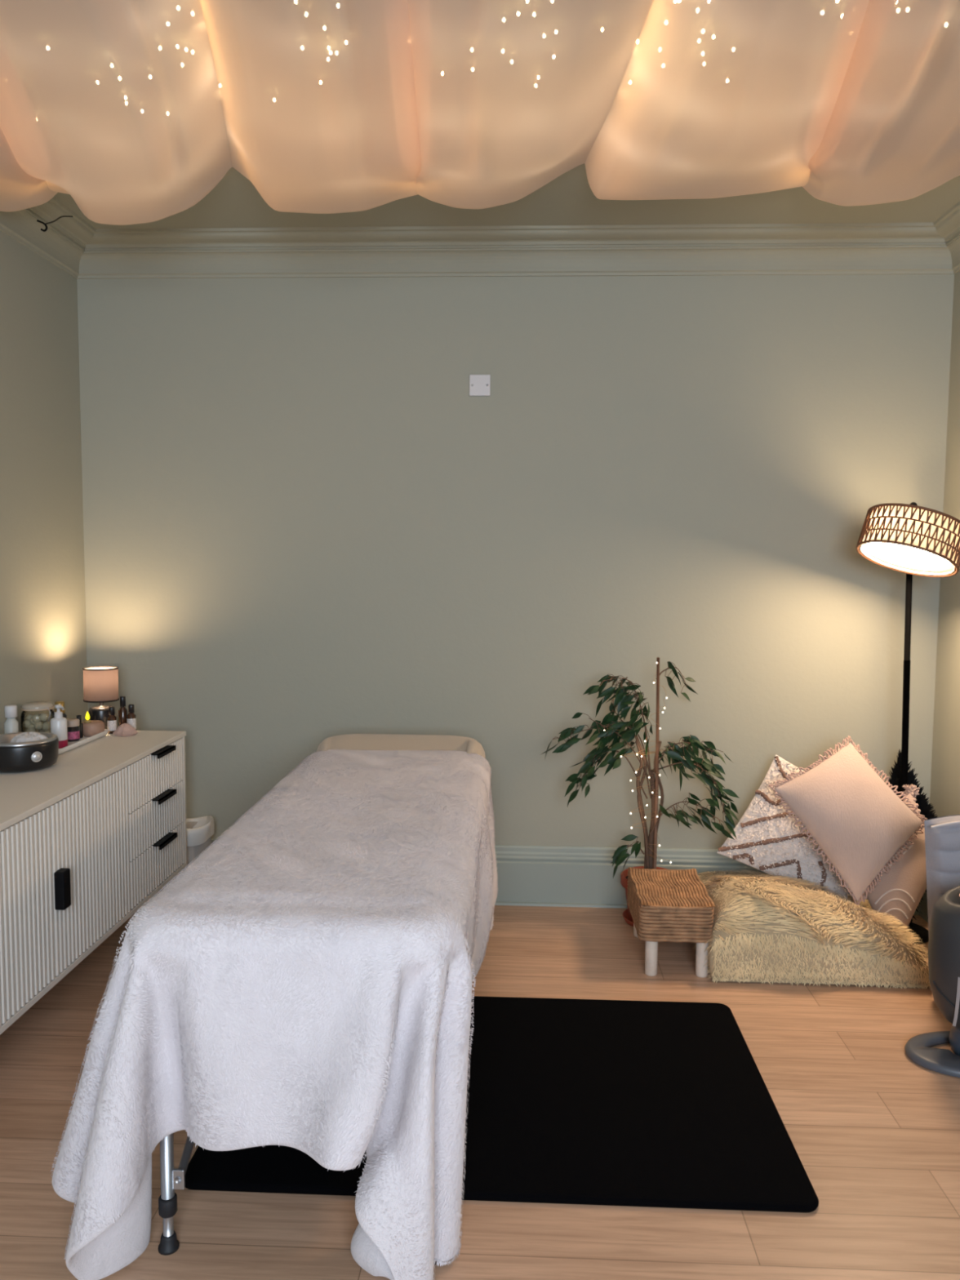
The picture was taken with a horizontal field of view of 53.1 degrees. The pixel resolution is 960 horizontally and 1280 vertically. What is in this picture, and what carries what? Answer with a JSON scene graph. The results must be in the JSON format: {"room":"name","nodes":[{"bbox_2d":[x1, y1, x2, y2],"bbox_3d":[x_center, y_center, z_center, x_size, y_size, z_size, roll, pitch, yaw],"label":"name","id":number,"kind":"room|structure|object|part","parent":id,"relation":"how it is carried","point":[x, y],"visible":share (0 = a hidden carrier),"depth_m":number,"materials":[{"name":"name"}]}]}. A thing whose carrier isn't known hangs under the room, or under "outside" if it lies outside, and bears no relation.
{"room":"spa","nodes":[
{"label":"spa","id":0,"kind":"room"},
{"bbox_2d":[0,230,88,734],"bbox_3d":[-1.825,-0.034,1.164,0.120,2.690,5.660,1,5,3],"label":"wall","id":1,"kind":"structure","parent":0,"point":[43,633],"depth_m":3.60,"materials":[{"name":"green paint"}]},
{"bbox_2d":[0,196,95,279],"bbox_3d":[-1.682,-1.301,1.054,0.148,0.145,5.660,1,5,3],"label":"trim","id":2,"kind":"structure","parent":1,"relation":"attached to","point":[64,241],"depth_m":3.56,"materials":[{"name":"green paint"}]},
{"bbox_2d":[36,215,72,231],"bbox_3d":[-1.505,-1.476,3.400,0.118,0.070,0.020,-1,5,-22],"label":"ceiling hook","id":3,"kind":"object","parent":1,"relation":"attached to","point":[37,220],"visible":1,"depth_m":3.38,"materials":[{"name":"black metal"}]},
{"bbox_3d":[-1.493,-1.488,3.402,0.095,0.047,0.011,-2,5,-29],"label":"cord","id":4,"kind":"part","parent":3,"relation":"part of","materials":[{"name":"black metal"}]},
{"bbox_2d":[0,899,959,1279],"bbox_3d":[-0.040,1.386,1.200,3.675,0.120,5.860,1,5,3],"label":"floor","id":5,"kind":"structure","parent":0,"point":[874,1131],"depth_m":2.24,"materials":[{"name":"brown wood"}]},
{"bbox_2d":[0,730,186,1035],"bbox_3d":[-1.424,0.792,2.992,0.523,0.750,1.608,1,5,3],"label":"sideboard","id":6,"kind":"object","parent":5,"relation":"on","point":[88,837],"visible":0.94,"depth_m":2.91,"materials":[{"name":"beige paint"}]},
{"bbox_2d":[4,704,18,733],"bbox_3d":[-1.596,0.306,3.271,0.044,0.170,0.044,1,5,3],"label":"bottle","id":7,"kind":"object","parent":6,"relation":"on","point":[11,724],"visible":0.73,"depth_m":3.25,"materials":[{"name":"grey plastic"}]},
{"bbox_3d":[-1.221,0.733,2.452,0.014,0.494,0.514,1,5,3],"label":"door","id":8,"kind":"part","parent":6,"relation":"part of","materials":[{"name":"beige paint"}]},
{"bbox_2d":[0,731,58,772],"bbox_3d":[-1.470,0.358,3.073,0.224,0.094,0.224,1,5,3],"label":"heater","id":9,"kind":"object","parent":6,"relation":"on","point":[21,757],"visible":0.92,"depth_m":2.99,"materials":[{"name":"black"}]},
{"bbox_2d":[0,731,57,746],"bbox_3d":[-1.470,0.325,3.071,0.216,0.028,0.216,1,5,3],"label":"bowl","id":10,"kind":"object","parent":9,"relation":"on","point":[5,739],"depth_m":3.05,"materials":[{"name":"silver metal"}]},
{"bbox_2d":[9,731,48,742],"bbox_3d":[-1.450,0.314,3.078,0.114,0.040,0.103,4,6,34],"label":"bundle","id":11,"kind":"object","parent":9,"relation":"on","point":[31,735],"visible":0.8,"depth_m":3.06,"materials":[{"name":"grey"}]},
{"bbox_2d":[20,701,54,733],"bbox_3d":[-1.591,0.299,3.455,0.112,0.150,0.113,-1,5,-12],"label":"glass jar","id":12,"kind":"object","parent":6,"relation":"on","point":[33,722],"visible":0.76,"depth_m":3.43,"materials":[{"name":"beige"}]},
{"bbox_3d":[-1.590,0.235,3.450,0.108,0.020,0.108,1,5,3],"label":"lid","id":13,"kind":"part","parent":12,"relation":"part of","materials":[{"name":"clear glass"}]},
{"bbox_3d":[-1.190,0.710,2.736,0.030,0.110,0.042,1,5,3],"label":"handle","id":14,"kind":"part","parent":6,"relation":"part of","materials":[{"name":"black metal"}]},
{"bbox_2d":[58,728,108,754],"bbox_3d":[-1.470,0.365,3.453,0.112,0.022,0.405,1,5,3],"label":"tray","id":15,"kind":"object","parent":6,"relation":"on","point":[84,740],"visible":0.34,"depth_m":3.44,"materials":[{"name":"white"}]},
{"bbox_2d":[50,704,67,748],"bbox_3d":[-1.468,0.301,3.350,0.058,0.153,0.055,1,5,3],"label":"pump bottle","id":16,"kind":"object","parent":15,"relation":"on","point":[59,727],"visible":0.81,"depth_m":3.33,"materials":[{"name":"white plastic"}]},
{"bbox_2d":[53,701,66,719],"bbox_3d":[-1.489,0.296,3.405,0.044,0.155,0.044,1,5,3],"label":"lotion bottle","id":17,"kind":"object","parent":15,"relation":"on","point":[62,703],"visible":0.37,"depth_m":3.39,"materials":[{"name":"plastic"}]},
{"bbox_2d":[66,718,79,742],"bbox_3d":[-1.485,0.328,3.493,0.054,0.077,0.054,1,5,3],"label":"jar","id":18,"kind":"object","parent":15,"relation":"on","point":[73,724],"visible":0.8,"depth_m":3.47,"materials":[{"name":"black plastic"}]},
{"bbox_2d":[76,715,83,737],"bbox_3d":[-1.481,0.319,3.548,0.024,0.085,0.024,1,5,3],"label":"oil bottle","id":19,"kind":"object","parent":15,"relation":"on","point":[78,717],"visible":0.48,"depth_m":3.54,"materials":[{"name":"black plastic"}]},
{"bbox_2d":[81,720,104,737],"bbox_3d":[-1.452,0.331,3.598,0.086,0.054,0.086,1,5,3],"label":"candle","id":20,"kind":"object","parent":15,"relation":"on","point":[95,726],"visible":0.85,"depth_m":3.56,"materials":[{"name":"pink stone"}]},
{"bbox_2d":[84,711,91,723],"bbox_3d":[-1.460,0.285,3.570,0.024,0.043,0.024,1,5,3],"label":"tea light","id":21,"kind":"object","parent":20,"relation":"on","point":[87,716],"visible":1,"depth_m":3.56,"materials":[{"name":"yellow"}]},
{"bbox_3d":[-1.452,0.316,3.596,0.086,0.024,0.086,1,5,3],"label":"lid","id":22,"kind":"part","parent":20,"relation":"part of","materials":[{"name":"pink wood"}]},
{"bbox_3d":[-1.197,0.690,2.972,0.014,0.494,0.523,1,5,3],"label":"door","id":23,"kind":"part","parent":6,"relation":"part of","materials":[{"name":"beige paint"}]},
{"bbox_2d":[82,666,119,728],"bbox_3d":[-1.484,0.230,3.761,0.131,0.244,0.131,1,5,3],"label":"table lamp","id":24,"kind":"object","parent":6,"relation":"on","point":[100,683],"visible":0.83,"depth_m":3.71,"materials":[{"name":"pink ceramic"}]},
{"bbox_3d":[-1.483,0.172,3.757,0.128,0.124,0.128,1,5,3],"label":"lamp shade","id":25,"kind":"part","parent":24,"relation":"part of","materials":[{"name":"pink fabric"}]},
{"bbox_2d":[106,706,116,733],"bbox_3d":[-1.415,0.308,3.689,0.034,0.102,0.034,1,5,3],"label":"bottle","id":26,"kind":"object","parent":6,"relation":"on","point":[112,718],"visible":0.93,"depth_m":3.68,"materials":[{"name":"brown glass"}]},
{"bbox_2d":[118,695,127,725],"bbox_3d":[-1.386,0.287,3.727,0.033,0.138,0.033,1,5,3],"label":"bottle","id":27,"kind":"object","parent":6,"relation":"on","point":[122,712],"visible":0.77,"depth_m":3.71,"materials":[{"name":"brown glass"}]},
{"bbox_2d":[112,723,137,736],"bbox_3d":[-1.349,0.339,3.655,0.093,0.045,0.068,3,5,31],"label":"stone","id":28,"kind":"object","parent":6,"relation":"on","point":[125,729],"visible":1,"depth_m":3.63,"materials":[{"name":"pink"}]},
{"bbox_2d":[126,703,136,729],"bbox_3d":[-1.349,0.303,3.716,0.034,0.108,0.034,1,5,3],"label":"bottle","id":29,"kind":"object","parent":6,"relation":"on","point":[131,718],"visible":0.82,"depth_m":3.70,"materials":[{"name":"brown glass"}]},
{"bbox_3d":[-1.173,0.482,3.479,0.014,0.162,0.515,1,5,3],"label":"drawer","id":30,"kind":"part","parent":6,"relation":"part of","materials":[{"name":"beige paint"}]},
{"bbox_3d":[-1.174,0.647,3.493,0.014,0.162,0.515,1,5,3],"label":"drawer","id":31,"kind":"part","parent":6,"relation":"part of","materials":[{"name":"beige paint"}]},
{"bbox_3d":[-1.175,0.812,3.506,0.014,0.162,0.515,1,5,3],"label":"drawer","id":32,"kind":"part","parent":6,"relation":"part of","materials":[{"name":"beige paint"}]},
{"bbox_3d":[-1.152,0.407,3.492,0.032,0.016,0.165,1,5,3],"label":"handle","id":33,"kind":"part","parent":6,"relation":"part of","materials":[{"name":"black metal"}]},
{"bbox_3d":[-1.153,0.572,3.506,0.032,0.016,0.165,1,5,3],"label":"handle","id":34,"kind":"part","parent":6,"relation":"part of","materials":[{"name":"black metal"}]},
{"bbox_3d":[-1.155,0.737,3.519,0.032,0.016,0.165,1,5,3],"label":"handle","id":35,"kind":"part","parent":6,"relation":"part of","materials":[{"name":"black metal"}]},
{"bbox_2d":[176,815,214,876],"bbox_3d":[-1.177,0.907,3.919,0.176,0.368,0.179,1,5,3],"label":"waste bin","id":36,"kind":"object","parent":5,"relation":"on","point":[200,830],"visible":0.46,"depth_m":3.85,"materials":[{"name":"grey plastic"}]},
{"bbox_2d":[158,1133,436,1264],"bbox_3d":[-0.332,0.840,2.800,0.620,0.702,1.830,1,5,3],"label":"massage table","id":37,"kind":"object","parent":5,"relation":"on","point":[172,1179],"visible":0.16,"depth_m":1.97,"materials":[{"name":"silver metal"}]},
{"bbox_3d":[-0.641,0.928,1.958,0.026,0.460,0.027,1,5,3],"label":"leg","id":38,"kind":"part","parent":37,"relation":"part of","materials":[{"name":"silver metal"}]},
{"bbox_2d":[49,748,497,1279],"bbox_3d":[-0.405,0.832,2.614,0.883,0.745,1.791,1,5,3],"label":"blanket","id":39,"kind":"object","parent":37,"relation":"on","point":[304,984],"visible":1,"depth_m":1.85,"materials":[{"name":"white fabric"}]},
{"bbox_2d":[315,733,484,757],"bbox_3d":[-0.318,0.730,3.085,0.679,0.657,1.300,1,5,3],"label":"sheet","id":40,"kind":"object","parent":37,"relation":"on","point":[348,741],"visible":0.06,"depth_m":3.51,"materials":[{"name":"beige fabric"}]},
{"bbox_2d":[185,995,818,1212],"bbox_3d":[0.055,1.201,2.621,1.437,0.018,0.977,1,5,3],"label":"rug","id":41,"kind":"object","parent":5,"relation":"on","point":[654,1104],"visible":0.71,"depth_m":2.41,"materials":[{"name":"black fabric"}]},
{"bbox_2d":[541,657,739,926],"bbox_3d":[0.617,0.592,3.722,0.779,1.062,0.348,1,5,3],"label":"fig","id":42,"kind":"object","parent":5,"relation":"on","point":[610,723],"visible":0.96,"depth_m":3.67,"materials":[{"name":"plant"}]},
{"bbox_2d":[603,661,671,862],"bbox_3d":[0.601,0.462,3.670,0.267,0.773,0.114,1,5,3],"label":"fairy lights","id":43,"kind":"object","parent":42,"relation":"attached to","point":[654,752],"visible":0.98,"depth_m":3.67,"materials":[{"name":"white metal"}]},
{"bbox_2d":[626,866,715,977],"bbox_3d":[0.683,1.012,3.490,0.265,0.264,0.412,1,5,3],"label":"footstool","id":44,"kind":"object","parent":5,"relation":"on","point":[669,905],"visible":1,"depth_m":3.30,"materials":[{"name":"wicker"}]},
{"bbox_3d":[0.608,1.064,3.660,0.043,0.130,0.043,1,5,3],"label":"leg","id":45,"kind":"part","parent":44,"relation":"part of","materials":[{"name":"white wood"}]},
{"bbox_3d":[0.593,1.092,3.321,0.043,0.130,0.043,1,5,3],"label":"leg","id":46,"kind":"part","parent":44,"relation":"part of","materials":[{"name":"white wood"}]},
{"bbox_3d":[0.683,0.950,3.485,0.263,0.141,0.410,1,5,3],"label":"seat","id":47,"kind":"part","parent":44,"relation":"part of","materials":[{"name":"wicker"}]},
{"bbox_3d":[0.766,1.094,3.313,0.043,0.130,0.043,1,5,3],"label":"leg","id":48,"kind":"part","parent":44,"relation":"part of","materials":[{"name":"white wood"}]},
{"bbox_2d":[693,869,930,989],"bbox_3d":[1.159,0.996,3.525,0.820,0.314,0.703,1,5,3],"label":"floor cushion","id":49,"kind":"object","parent":5,"relation":"on","point":[769,929],"visible":0.79,"depth_m":3.24,"materials":[{"name":"beige fur"}]},
{"bbox_2d":[716,754,849,897],"bbox_3d":[1.273,0.740,3.712,0.720,0.565,0.218,1,5,3],"label":"cushion","id":50,"kind":"object","parent":49,"relation":"on","point":[768,841],"visible":0.5,"depth_m":3.67,"materials":[{"name":"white fabric"}]},
{"bbox_2d":[768,735,927,905],"bbox_3d":[1.351,0.663,3.528,0.582,0.596,0.182,1,5,3],"label":"cushion","id":51,"kind":"object","parent":49,"relation":"on","point":[855,818],"visible":0.99,"depth_m":3.48,"materials":[{"name":"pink fabric"}]},
{"bbox_2d":[864,784,926,935],"bbox_3d":[1.552,0.857,3.551,0.265,0.610,0.188,-1,5,-16],"label":"cushion","id":52,"kind":"object","parent":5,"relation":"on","point":[900,891],"visible":0.52,"depth_m":3.49,"materials":[{"name":"beige fabric"}]},
{"bbox_2d":[856,502,959,944],"bbox_3d":[1.539,0.320,3.523,0.388,1.651,0.485,1,5,3],"label":"floor lamp","id":53,"kind":"object","parent":5,"relation":"on","point":[912,539],"visible":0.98,"depth_m":3.36,"materials":[{"name":"black metal"}]},
{"bbox_3d":[1.534,-0.351,3.408,0.373,0.257,0.365,1,5,3],"label":"lamp shade","id":54,"kind":"part","parent":53,"relation":"part of","materials":[{"name":"brown wicker"}]},
{"bbox_2d":[865,542,951,570],"bbox_3d":[1.516,-0.301,3.403,0.275,0.109,0.284,1,5,3],"label":"diffuser","id":55,"kind":"object","parent":53,"relation":"attached to","point":[893,556],"depth_m":3.41,"materials":[{"name":"white plastic"}]},
{"bbox_2d":[886,749,937,926],"bbox_3d":[1.648,0.779,3.755,0.320,0.690,0.166,1,5,3],"label":"cushion","id":56,"kind":"object","parent":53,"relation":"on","point":[895,775],"visible":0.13,"depth_m":3.77,"materials":[{"name":"black fabric"}]},
{"bbox_2d":[904,885,959,1077],"bbox_3d":[1.437,0.946,2.744,0.404,0.519,0.259,1,5,3],"label":"chair","id":57,"kind":"object","parent":5,"relation":"on","point":[944,944],"visible":1,"depth_m":2.72,"materials":[{"name":"grey plastic"}]},
{"bbox_2d":[924,814,959,990],"bbox_3d":[1.593,0.862,3.162,0.356,0.630,0.300,1,5,3],"label":"chair","id":58,"kind":"object","parent":5,"relation":"on","point":[942,834],"visible":0.47,"depth_m":3.02,"materials":[{"name":"grey"}]},
{"bbox_2d":[53,163,959,229],"bbox_3d":[-0.019,-1.404,0.971,3.675,0.100,5.860,1,5,3],"label":"ceiling","id":59,"kind":"structure","parent":0,"point":[568,199],"depth_m":3.49,"materials":[{"name":"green paint"}]},
{"bbox_2d":[0,0,959,225],"bbox_3d":[0.015,-1.302,1.756,3.451,0.211,2.910,1,5,3],"label":"drape","id":60,"kind":"object","parent":59,"relation":"hanging from","point":[135,111],"visible":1,"depth_m":2.32,"materials":[{"name":"white fabric"}]},
{"bbox_2d":[76,274,954,849],"bbox_3d":[0.100,-0.249,3.962,3.675,2.690,0.120,1,5,3],"label":"wall","id":61,"kind":"structure","parent":0,"point":[304,526],"depth_m":3.88,"materials":[{"name":"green paint"}]},
{"bbox_2d":[469,374,490,395],"bbox_3d":[-0.001,-1.018,3.838,0.084,0.084,0.012,1,5,3],"label":"wall plate","id":62,"kind":"object","parent":61,"relation":"attached to","point":[479,384],"visible":1,"depth_m":3.83,"materials":[{"name":"grey plastic"}]},
{"bbox_2d":[77,222,954,279],"bbox_3d":[0.104,-1.506,3.725,3.475,0.145,0.148,1,5,3],"label":"trim","id":63,"kind":"structure","parent":61,"relation":"attached to","point":[849,248],"depth_m":3.74,"materials":[{"name":"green paint"}]},
{"bbox_2d":[166,839,921,915],"bbox_3d":[0.087,0.975,3.985,3.475,0.246,0.036,1,5,3],"label":"baseboard","id":64,"kind":"structure","parent":61,"relation":"attached to","point":[551,876],"depth_m":3.97,"materials":[{"name":"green paint"}]},
{"bbox_2d":[620,866,666,921],"bbox_3d":[0.675,1.022,3.804,0.236,0.184,0.236,1,5,3],"label":"pot","id":65,"kind":"object","parent":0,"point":[626,913],"depth_m":3.80,"materials":[{"name":"ceramic"}]},
{"bbox_2d":[929,271,959,817],"bbox_3d":[1.766,0.006,1.006,0.120,2.690,5.660,1,5,3],"label":"wall","id":66,"kind":"structure","parent":0,"point":[944,793],"depth_m":3.73,"materials":[{"name":"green paint"}]},
{"bbox_2d":[919,889,928,923],"bbox_3d":[1.679,1.223,1.109,0.036,0.246,5.660,1,5,3],"label":"baseboard","id":67,"kind":"structure","parent":66,"relation":"attached to","point":[923,913],"depth_m":3.87,"materials":[{"name":"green paint"}]},
{"bbox_2d":[933,200,959,274],"bbox_3d":[1.642,-1.263,0.908,0.148,0.145,5.660,1,5,3],"label":"trim","id":68,"kind":"structure","parent":66,"relation":"attached to","point":[948,225],"depth_m":3.57,"materials":[{"name":"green paint"}]}
]}

